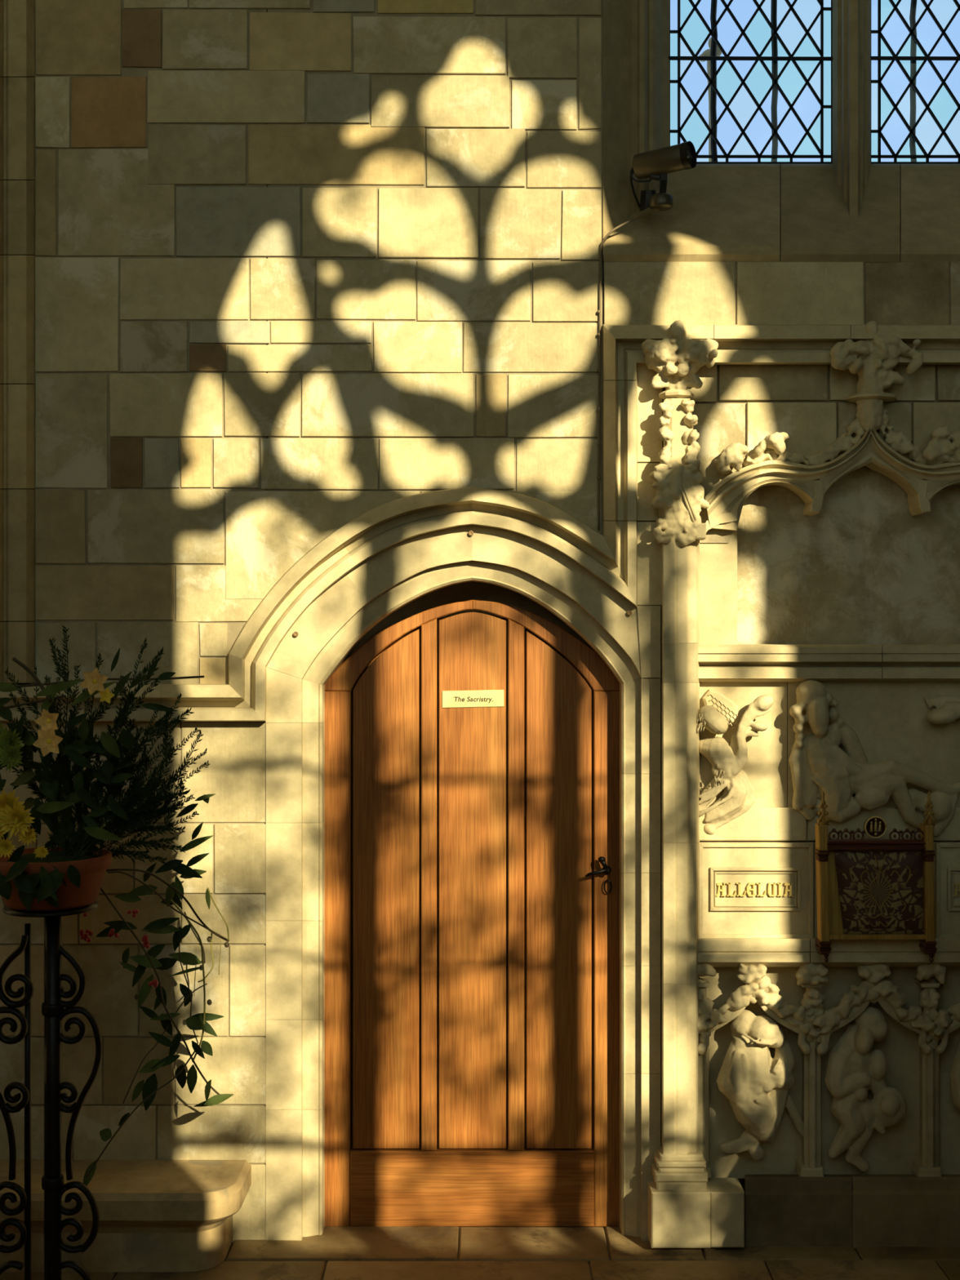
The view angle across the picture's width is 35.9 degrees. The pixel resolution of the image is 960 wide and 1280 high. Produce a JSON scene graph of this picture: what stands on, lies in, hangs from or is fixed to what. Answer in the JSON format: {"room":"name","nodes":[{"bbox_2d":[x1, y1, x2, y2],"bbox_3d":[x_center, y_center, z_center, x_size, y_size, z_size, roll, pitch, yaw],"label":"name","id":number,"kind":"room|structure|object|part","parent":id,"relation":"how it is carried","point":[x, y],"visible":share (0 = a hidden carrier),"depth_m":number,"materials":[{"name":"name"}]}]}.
{"room":"church interior","nodes":[
{"label":"church interior","id":0,"kind":"room"},
{"bbox_2d":[0,0,959,1242],"bbox_3d":[0.400,-1.962,4.399,10.000,7.476,0.402,0,0,0],"label":"wall","id":1,"kind":"structure","parent":0,"point":[304,268],"depth_m":4.20,"materials":[{"name":"stone"}]},
{"bbox_2d":[0,0,35,682],"bbox_3d":[-1.353,-0.896,4.156,0.181,2.035,0.112,0,0,0],"label":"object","id":2,"kind":"structure","parent":1,"relation":"attached to","point":[17,17],"depth_m":4.15,"materials":[{"name":"stone"}]},
{"bbox_2d":[266,364,662,1240],"bbox_3d":[-0.045,0.473,4.261,1.123,2.522,0.149,0,0,0],"label":"trim","id":3,"kind":"structure","parent":1,"relation":"attached to","point":[626,636],"depth_m":4.20,"materials":[{"name":"stone"}]},
{"bbox_2d":[324,600,619,1226],"bbox_3d":[-0.023,0.798,4.315,0.903,1.830,0.101,0,0,0],"label":"door","id":4,"kind":"structure","parent":1,"relation":"in","point":[472,759],"depth_m":4.31,"materials":[{"name":"brown wood"}]},
{"bbox_3d":[-0.274,0.725,4.336,0.193,1.513,0.048,0,0,0],"label":"panel","id":5,"kind":"part","parent":4,"relation":"part of","materials":[{"name":"brown wood"}]},
{"bbox_3d":[-0.248,0.016,4.330,0.451,0.265,0.050,0,0,0],"label":"arched rail","id":6,"kind":"part","parent":4,"relation":"part of","materials":[{"name":"brown wood"}]},
{"bbox_3d":[-0.023,1.596,4.330,0.709,0.220,0.050,0,0,0],"label":"rail","id":7,"kind":"part","parent":4,"relation":"part of","materials":[{"name":"brown wood"}]},
{"bbox_3d":[-0.022,0.700,4.336,0.196,1.562,0.048,0,0,0],"label":"panel","id":8,"kind":"part","parent":4,"relation":"part of","materials":[{"name":"brown wood"}]},
{"bbox_3d":[0.203,0.016,4.330,0.451,0.265,0.050,0,0,0],"label":"arched rail","id":9,"kind":"part","parent":4,"relation":"part of","materials":[{"name":"brown wood"}]},
{"bbox_3d":[0.230,0.727,4.336,0.189,1.507,0.048,0,0,0],"label":"panel","id":10,"kind":"part","parent":4,"relation":"part of","materials":[{"name":"brown wood"}]},
{"bbox_3d":[0.336,0.670,4.271,0.067,0.026,0.015,0,0,-8],"label":"lever","id":11,"kind":"part","parent":4,"relation":"part of","materials":[{"name":"black metal"}]},
{"bbox_3d":[0.354,0.642,4.275,0.028,0.036,0.018,0,0,0],"label":"knob","id":12,"kind":"part","parent":4,"relation":"part of","materials":[{"name":"black metal"}]},
{"bbox_3d":[0.368,0.667,4.290,0.026,0.026,0.030,0,0,0],"label":"handle","id":13,"kind":"part","parent":4,"relation":"part of","materials":[{"name":"black metal"}]},
{"bbox_2d":[0,324,959,721],"bbox_3d":[0.025,-0.332,4.172,2.974,1.125,0.076,0,0,0],"label":"trim","id":14,"kind":"structure","parent":1,"relation":"attached to","point":[611,556],"depth_m":4.16,"materials":[{"name":"stone"}]},
{"bbox_3d":[-0.530,-0.116,4.172,0.367,0.385,0.076,0,0,0],"label":"label moulding","id":15,"kind":"part","parent":14,"relation":"part of","materials":[{"name":"stone"}]},
{"bbox_3d":[-0.218,-0.323,4.172,0.392,0.225,0.076,0,0,0],"label":"label moulding","id":16,"kind":"part","parent":14,"relation":"part of","materials":[{"name":"stone"}]},
{"bbox_3d":[0.110,-0.338,4.172,0.264,0.195,0.076,0,0,0],"label":"label moulding","id":17,"kind":"part","parent":14,"relation":"part of","materials":[{"name":"stone"}]},
{"bbox_3d":[0.314,-0.242,4.172,0.261,0.300,0.076,0,0,0],"label":"label moulding","id":18,"kind":"part","parent":14,"relation":"part of","materials":[{"name":"stone"}]},
{"bbox_3d":[0.397,-0.810,4.172,0.096,0.169,0.076,0,0,0],"label":"label leg","id":19,"kind":"part","parent":14,"relation":"part of","materials":[{"name":"stone"}]},
{"bbox_3d":[0.397,-0.534,4.172,0.096,0.401,0.076,0,0,0],"label":"label leg","id":20,"kind":"part","parent":14,"relation":"part of","materials":[{"name":"stone"}]},
{"bbox_3d":[0.397,-0.214,4.172,0.096,0.246,0.076,0,0,0],"label":"label leg","id":21,"kind":"part","parent":14,"relation":"part of","materials":[{"name":"stone"}]},
{"bbox_2d":[596,207,659,530],"bbox_3d":[0.419,-0.769,4.191,0.176,0.917,0.029,0,0,7],"label":"cable","id":22,"kind":"object","parent":1,"relation":"attached to","point":[648,211],"visible":1,"depth_m":4.19,"materials":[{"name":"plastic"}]},
{"bbox_2d":[603,0,959,262],"bbox_3d":[1.035,-1.728,4.365,1.390,1.312,0.370,0,0,0],"label":"window","id":23,"kind":"structure","parent":1,"relation":"in","point":[844,206],"depth_m":4.37,"materials":[{"name":"stone"}]},
{"bbox_2d":[629,141,696,211],"bbox_3d":[0.519,-1.297,4.164,0.188,0.162,0.122,0,0,32],"label":"security camera","id":24,"kind":"object","parent":23,"relation":"attached to","point":[655,164],"visible":1,"depth_m":4.13,"materials":[{"name":"brown"}]},
{"bbox_3d":[0.479,-1.253,4.227,0.048,0.061,0.054,0,0,0],"label":"wall plate","id":25,"kind":"part","parent":24,"relation":"part of","materials":[{"name":"black plastic"}]},
{"bbox_3d":[0.500,-1.281,4.154,0.047,0.070,0.037,0,0,0],"label":"bracket arm","id":26,"kind":"part","parent":24,"relation":"part of","materials":[{"name":"black plastic"}]},
{"bbox_3d":[0.587,-1.492,4.487,0.030,0.096,0.001,0,0,0],"label":"pane","id":27,"kind":"part","parent":23,"relation":"part of","materials":[{"name":"glass"}]},
{"bbox_3d":[0.587,-1.615,4.487,0.030,0.151,0.001,0,0,0],"label":"pane","id":28,"kind":"part","parent":23,"relation":"part of","materials":[{"name":"glass"}]},
{"bbox_3d":[0.587,-1.766,4.487,0.030,0.151,0.001,0,0,0],"label":"pane","id":29,"kind":"part","parent":23,"relation":"part of","materials":[{"name":"glass"}]},
{"bbox_3d":[0.626,-1.915,4.487,0.049,0.151,0.001,0,0,0],"label":"pane","id":30,"kind":"part","parent":23,"relation":"part of","materials":[{"name":"glass"}]},
{"bbox_3d":[0.632,-1.266,4.359,0.569,0.390,0.342,0,0,0],"label":"sill stone","id":31,"kind":"part","parent":23,"relation":"part of","materials":[{"name":"beige stone"}]},
{"bbox_3d":[0.651,-1.539,4.487,0.097,0.150,0.001,0,0,0],"label":"pane","id":32,"kind":"part","parent":23,"relation":"part of","materials":[{"name":"glass"}]},
{"bbox_3d":[0.651,-1.840,4.487,0.097,0.151,0.001,0,0,0],"label":"pane","id":33,"kind":"part","parent":23,"relation":"part of","materials":[{"name":"glass"}]},
{"bbox_3d":[0.748,-1.689,4.487,0.097,0.151,0.001,0,0,0],"label":"pane","id":34,"kind":"part","parent":23,"relation":"part of","materials":[{"name":"glass"}]},
{"bbox_3d":[0.845,-1.689,4.487,0.097,0.151,0.001,0,0,0],"label":"pane","id":35,"kind":"part","parent":23,"relation":"part of","materials":[{"name":"glass"}]},
{"bbox_3d":[0.845,-1.840,4.487,0.097,0.151,0.001,0,0,0],"label":"pane","id":36,"kind":"part","parent":23,"relation":"part of","materials":[{"name":"glass"}]},
{"bbox_3d":[0.894,-1.454,4.487,0.097,0.020,0.001,0,0,0],"label":"pane","id":37,"kind":"part","parent":23,"relation":"part of","materials":[{"name":"glass"}]},
{"bbox_3d":[0.894,-1.764,4.487,0.097,0.151,0.001,0,0,0],"label":"pane","id":38,"kind":"part","parent":23,"relation":"part of","materials":[{"name":"glass"}]},
{"bbox_3d":[0.942,-1.689,4.487,0.097,0.151,0.001,0,0,0],"label":"pane","id":39,"kind":"part","parent":23,"relation":"part of","materials":[{"name":"glass"}]},
{"bbox_3d":[0.989,-1.501,4.487,0.092,0.074,0.001,0,0,0],"label":"pane","id":40,"kind":"part","parent":23,"relation":"part of","materials":[{"name":"glass"}]},
{"bbox_3d":[0.989,-1.764,4.487,0.093,0.151,0.001,0,0,0],"label":"pane","id":41,"kind":"part","parent":23,"relation":"part of","materials":[{"name":"glass"}]},
{"bbox_3d":[1.013,-1.538,4.487,0.044,0.138,0.001,0,0,0],"label":"pane","id":42,"kind":"part","parent":23,"relation":"part of","materials":[{"name":"glass"}]},
{"bbox_3d":[1.051,-1.529,4.487,0.031,0.171,0.001,0,0,0],"label":"pane","id":43,"kind":"part","parent":23,"relation":"part of","materials":[{"name":"glass"}]},
{"bbox_3d":[1.051,-1.763,4.487,0.031,0.296,0.001,0,0,0],"label":"pane","id":44,"kind":"part","parent":23,"relation":"part of","materials":[{"name":"glass"}]},
{"bbox_3d":[1.067,-1.266,4.359,0.433,0.390,0.342,0,0,0],"label":"sill stone","id":45,"kind":"part","parent":23,"relation":"part of","materials":[{"name":"beige stone"}]},
{"bbox_3d":[1.195,-1.492,4.487,0.028,0.096,0.001,0,0,0],"label":"pane","id":46,"kind":"part","parent":23,"relation":"part of","materials":[{"name":"glass"}]},
{"bbox_3d":[1.233,-1.764,4.487,0.049,0.151,0.001,0,0,0],"label":"pane","id":47,"kind":"part","parent":23,"relation":"part of","materials":[{"name":"glass"}]},
{"bbox_3d":[1.233,-1.614,4.487,0.049,0.151,0.001,0,0,0],"label":"pane","id":48,"kind":"part","parent":23,"relation":"part of","materials":[{"name":"glass"}]},
{"bbox_3d":[1.233,-1.915,4.487,0.049,0.151,0.001,0,0,0],"label":"pane","id":49,"kind":"part","parent":23,"relation":"part of","materials":[{"name":"glass"}]},
{"bbox_3d":[1.306,-1.501,4.487,0.096,0.074,0.001,0,0,0],"label":"pane","id":50,"kind":"part","parent":23,"relation":"part of","materials":[{"name":"glass"}]},
{"bbox_3d":[1.306,-1.764,4.487,0.097,0.151,0.001,0,0,0],"label":"pane","id":51,"kind":"part","parent":23,"relation":"part of","materials":[{"name":"glass"}]},
{"bbox_3d":[1.306,-1.454,4.487,0.097,0.020,0.001,0,0,0],"label":"pane","id":52,"kind":"part","parent":23,"relation":"part of","materials":[{"name":"glass"}]},
{"bbox_3d":[1.438,-1.266,4.359,0.498,0.390,0.342,0,0,0],"label":"sill stone","id":53,"kind":"part","parent":23,"relation":"part of","materials":[{"name":"beige stone"}]},
{"bbox_3d":[1.403,-1.614,4.487,0.097,0.151,0.001,0,0,0],"label":"pane","id":54,"kind":"part","parent":23,"relation":"part of","materials":[{"name":"glass"}]},
{"bbox_2d":[0,1226,959,1279],"bbox_3d":[0.400,1.714,1.900,10.000,0.031,5.400,0,0,0],"label":"floor","id":55,"kind":"structure","parent":0,"point":[340,1252],"depth_m":4.07,"materials":[{"name":"brown stone"}]},
{"bbox_2d":[0,901,102,1279],"bbox_3d":[-1.084,1.195,3.702,0.243,1.092,0.249,0,0,-45],"label":"plant stand","id":56,"kind":"object","parent":55,"relation":"on","point":[53,1010],"visible":0.99,"depth_m":3.69,"materials":[{"name":"black metal"}]},
{"bbox_3d":[-1.071,0.669,3.700,0.230,0.020,0.230,0,0,0],"label":"pot plate","id":57,"kind":"part","parent":56,"relation":"part of","materials":[{"name":"black metal"}]},
{"bbox_3d":[-1.066,1.188,3.700,0.039,1.078,0.039,0,0,0],"label":"post","id":58,"kind":"part","parent":56,"relation":"part of","materials":[{"name":"black metal"}]},
{"bbox_2d":[0,624,233,1186],"bbox_3d":[-0.961,0.729,3.776,0.598,1.466,0.518,0,0,0],"label":"flower arrangement","id":59,"kind":"object","parent":56,"relation":"on","point":[70,874],"visible":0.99,"depth_m":3.74,"materials":[{"name":"plant"}]},
{"bbox_3d":[-1.117,0.100,3.700,0.101,0.114,0.009,0,0,0],"label":"stem","id":60,"kind":"part","parent":59,"relation":"part of","materials":[{"name":"brown"}]},
{"bbox_3d":[-1.113,0.155,3.691,0.161,0.035,0.018,0,0,-26],"label":"stem","id":61,"kind":"part","parent":59,"relation":"part of","materials":[{"name":"brown"}]},
{"bbox_3d":[-1.038,0.244,3.570,0.014,0.015,0.015,0,0,21],"label":"lily flower","id":62,"kind":"part","parent":59,"relation":"part of","materials":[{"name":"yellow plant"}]},
{"bbox_3d":[-1.071,0.596,3.700,0.296,0.122,0.296,0,0,0],"label":"pot","id":63,"kind":"part","parent":59,"relation":"part of","materials":[{"name":"ceramic"}]},
{"bbox_3d":[-0.950,0.106,3.748,0.505,0.028,0.030,0,0,-20],"label":"stem","id":64,"kind":"part","parent":59,"relation":"part of","materials":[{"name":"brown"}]},
{"bbox_3d":[-0.896,1.253,3.939,0.293,0.325,0.006,0,0,-16],"label":"trailing stem","id":65,"kind":"part","parent":59,"relation":"part of","materials":[{"name":"brown"}]},
{"bbox_3d":[-0.837,0.928,3.895,0.289,0.627,0.234,0,0,0],"label":"trailing stem","id":66,"kind":"part","parent":59,"relation":"part of","materials":[{"name":"brown"}]},
{"bbox_3d":[-0.840,1.077,3.958,0.225,0.301,0.008,0,0,-21],"label":"trailing stem","id":67,"kind":"part","parent":59,"relation":"part of","materials":[{"name":"brown"}]},
{"bbox_3d":[-0.812,0.701,3.885,0.346,0.218,0.025,0,0,-38],"label":"trailing stem","id":68,"kind":"part","parent":59,"relation":"part of","materials":[{"name":"brown"}]},
{"bbox_3d":[-0.837,0.703,3.895,0.318,0.229,0.235,0,0,0],"label":"trailing stem","id":69,"kind":"part","parent":59,"relation":"part of","materials":[{"name":"brown"}]},
{"bbox_3d":[-0.777,0.914,3.965,0.084,0.457,0.095,0,0,0],"label":"trailing stem","id":70,"kind":"part","parent":59,"relation":"part of","materials":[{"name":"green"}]},
{"bbox_3d":[-0.780,0.938,3.971,0.060,0.299,0.012,0,0,-39],"label":"trailing stem","id":71,"kind":"part","parent":59,"relation":"part of","materials":[{"name":"brown"}]},
{"bbox_3d":[-0.740,0.856,4.000,0.044,0.138,0.004,0,0,0],"label":"trailing stem","id":72,"kind":"part","parent":59,"relation":"part of","materials":[{"name":"yellow"}]},
{"bbox_3d":[-0.708,0.742,4.010,0.061,0.145,0.004,0,0,0],"label":"trailing stem","id":73,"kind":"part","parent":59,"relation":"part of","materials":[{"name":"yellow"}]},
{"bbox_3d":[-0.702,0.859,4.000,0.007,0.089,0.002,0,0,0],"label":"trailing stem","id":74,"kind":"part","parent":59,"relation":"part of","materials":[{"name":"yellow"}]},
{"bbox_2d":[0,1160,251,1271],"bbox_3d":[-1.524,1.586,4.067,1.752,0.228,0.266,0,0,0],"label":"stone bench","id":75,"kind":"object","parent":55,"relation":"on","point":[156,1215],"visible":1,"depth_m":3.98,"materials":[{"name":"beige stone"}]},
{"bbox_3d":[-1.524,1.534,4.067,1.752,0.124,0.266,0,0,0],"label":"seat","id":76,"kind":"part","parent":75,"relation":"part of","materials":[{"name":"stone"}]},
{"bbox_2d":[641,320,959,1249],"bbox_3d":[1.036,0.406,4.223,1.183,2.606,0.237,0,0,-3],"label":"monument","id":77,"kind":"object","parent":55,"relation":"on","point":[807,528],"visible":1,"depth_m":4.20,"materials":[{"name":"stone"}]},
{"bbox_3d":[0.714,-0.411,4.212,0.159,0.188,0.096,0,0,0],"label":"ogee moulding","id":78,"kind":"part","parent":77,"relation":"part of","materials":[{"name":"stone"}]},
{"bbox_3d":[0.781,0.708,4.208,0.257,0.122,0.012,0,0,0],"label":"moulding","id":79,"kind":"part","parent":77,"relation":"part of","materials":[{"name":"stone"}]},
{"bbox_3d":[0.782,0.708,4.210,0.233,0.099,0.007,0,0,0],"label":"moulding","id":80,"kind":"part","parent":77,"relation":"part of","materials":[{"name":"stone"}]},
{"bbox_3d":[0.785,0.714,4.251,0.329,0.274,0.078,0,0,0],"label":"inscription panel","id":81,"kind":"part","parent":77,"relation":"part of","materials":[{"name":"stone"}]},
{"bbox_3d":[0.886,-0.477,4.212,0.209,0.069,0.096,0,0,0],"label":"ogee moulding","id":82,"kind":"part","parent":77,"relation":"part of","materials":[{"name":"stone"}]},
{"bbox_3d":[1.043,-0.541,4.212,0.137,0.162,0.096,0,0,0],"label":"ogee moulding","id":83,"kind":"part","parent":77,"relation":"part of","materials":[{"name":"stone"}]},
{"bbox_3d":[1.124,0.714,4.253,0.343,0.275,0.074,0,0,0],"label":"plain panel","id":84,"kind":"part","parent":77,"relation":"part of","materials":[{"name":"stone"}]},
{"bbox_2d":[814,791,936,962],"bbox_3d":[1.102,0.660,4.136,0.333,0.478,0.058,0,0,0],"label":"frame","id":85,"kind":"object","parent":77,"relation":"attached to","point":[867,889],"visible":1,"depth_m":4.12,"materials":[{"name":"brown wood"}]},
{"bbox_3d":[0.956,0.677,4.138,0.032,0.325,0.045,0,0,0],"label":"post","id":86,"kind":"part","parent":85,"relation":"part of","materials":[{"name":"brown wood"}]},
{"bbox_3d":[0.958,0.869,4.137,0.033,0.061,0.056,0,0,0],"label":"foot moulding","id":87,"kind":"part","parent":85,"relation":"part of","materials":[{"name":"red wood"}]},
{"bbox_3d":[1.105,0.573,4.129,0.283,0.026,0.032,0,0,0],"label":"rail","id":88,"kind":"part","parent":85,"relation":"part of","materials":[{"name":"red wood"}]},
{"bbox_3d":[1.104,0.827,4.132,0.277,0.013,0.026,0,0,0],"label":"rail","id":89,"kind":"part","parent":85,"relation":"part of","materials":[{"name":"brown wood"}]},
{"bbox_3d":[1.113,0.709,4.127,0.251,0.236,0.020,0,0,0],"label":"brocade panel","id":90,"kind":"part","parent":85,"relation":"part of","materials":[{"name":"brown fabric"}]},
{"bbox_3d":[1.249,0.677,4.138,0.030,0.325,0.045,0,0,0],"label":"post","id":91,"kind":"part","parent":85,"relation":"part of","materials":[{"name":"brown wood"}]},
{"bbox_3d":[1.251,0.869,4.137,0.035,0.061,0.056,0,0,0],"label":"foot moulding","id":92,"kind":"part","parent":85,"relation":"part of","materials":[{"name":"red wood"}]},
{"bbox_3d":[1.169,-0.541,4.212,0.140,0.162,0.096,0,0,0],"label":"ogee moulding","id":93,"kind":"part","parent":77,"relation":"part of","materials":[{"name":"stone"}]},
{"bbox_3d":[1.326,-0.477,4.212,0.212,0.069,0.096,0,0,0],"label":"ogee moulding","id":94,"kind":"part","parent":77,"relation":"part of","materials":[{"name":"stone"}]},
{"bbox_3d":[1.460,0.714,4.251,0.329,0.274,0.078,0,0,0],"label":"inscription panel","id":95,"kind":"part","parent":77,"relation":"part of","materials":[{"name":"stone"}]},
{"bbox_3d":[1.455,0.708,4.208,0.257,0.122,0.012,0,0,0],"label":"moulding","id":96,"kind":"part","parent":77,"relation":"part of","materials":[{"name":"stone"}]},
{"bbox_3d":[1.457,0.708,4.210,0.233,0.099,0.007,0,0,0],"label":"moulding","id":97,"kind":"part","parent":77,"relation":"part of","materials":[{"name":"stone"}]},
{"label":"outside","id":98,"kind":"structure","parent":0,"visible":0},
{"bbox_2d":[698,37,721,161],"bbox_3d":[0.769,-0.157,4.950,0.080,3.714,0.040,0,0,0],"label":"stone pinnacle","id":99,"kind":"object","parent":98,"point":[707,52],"visible":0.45,"depth_m":4.94,"materials":[{"name":"stone"}]}
]}

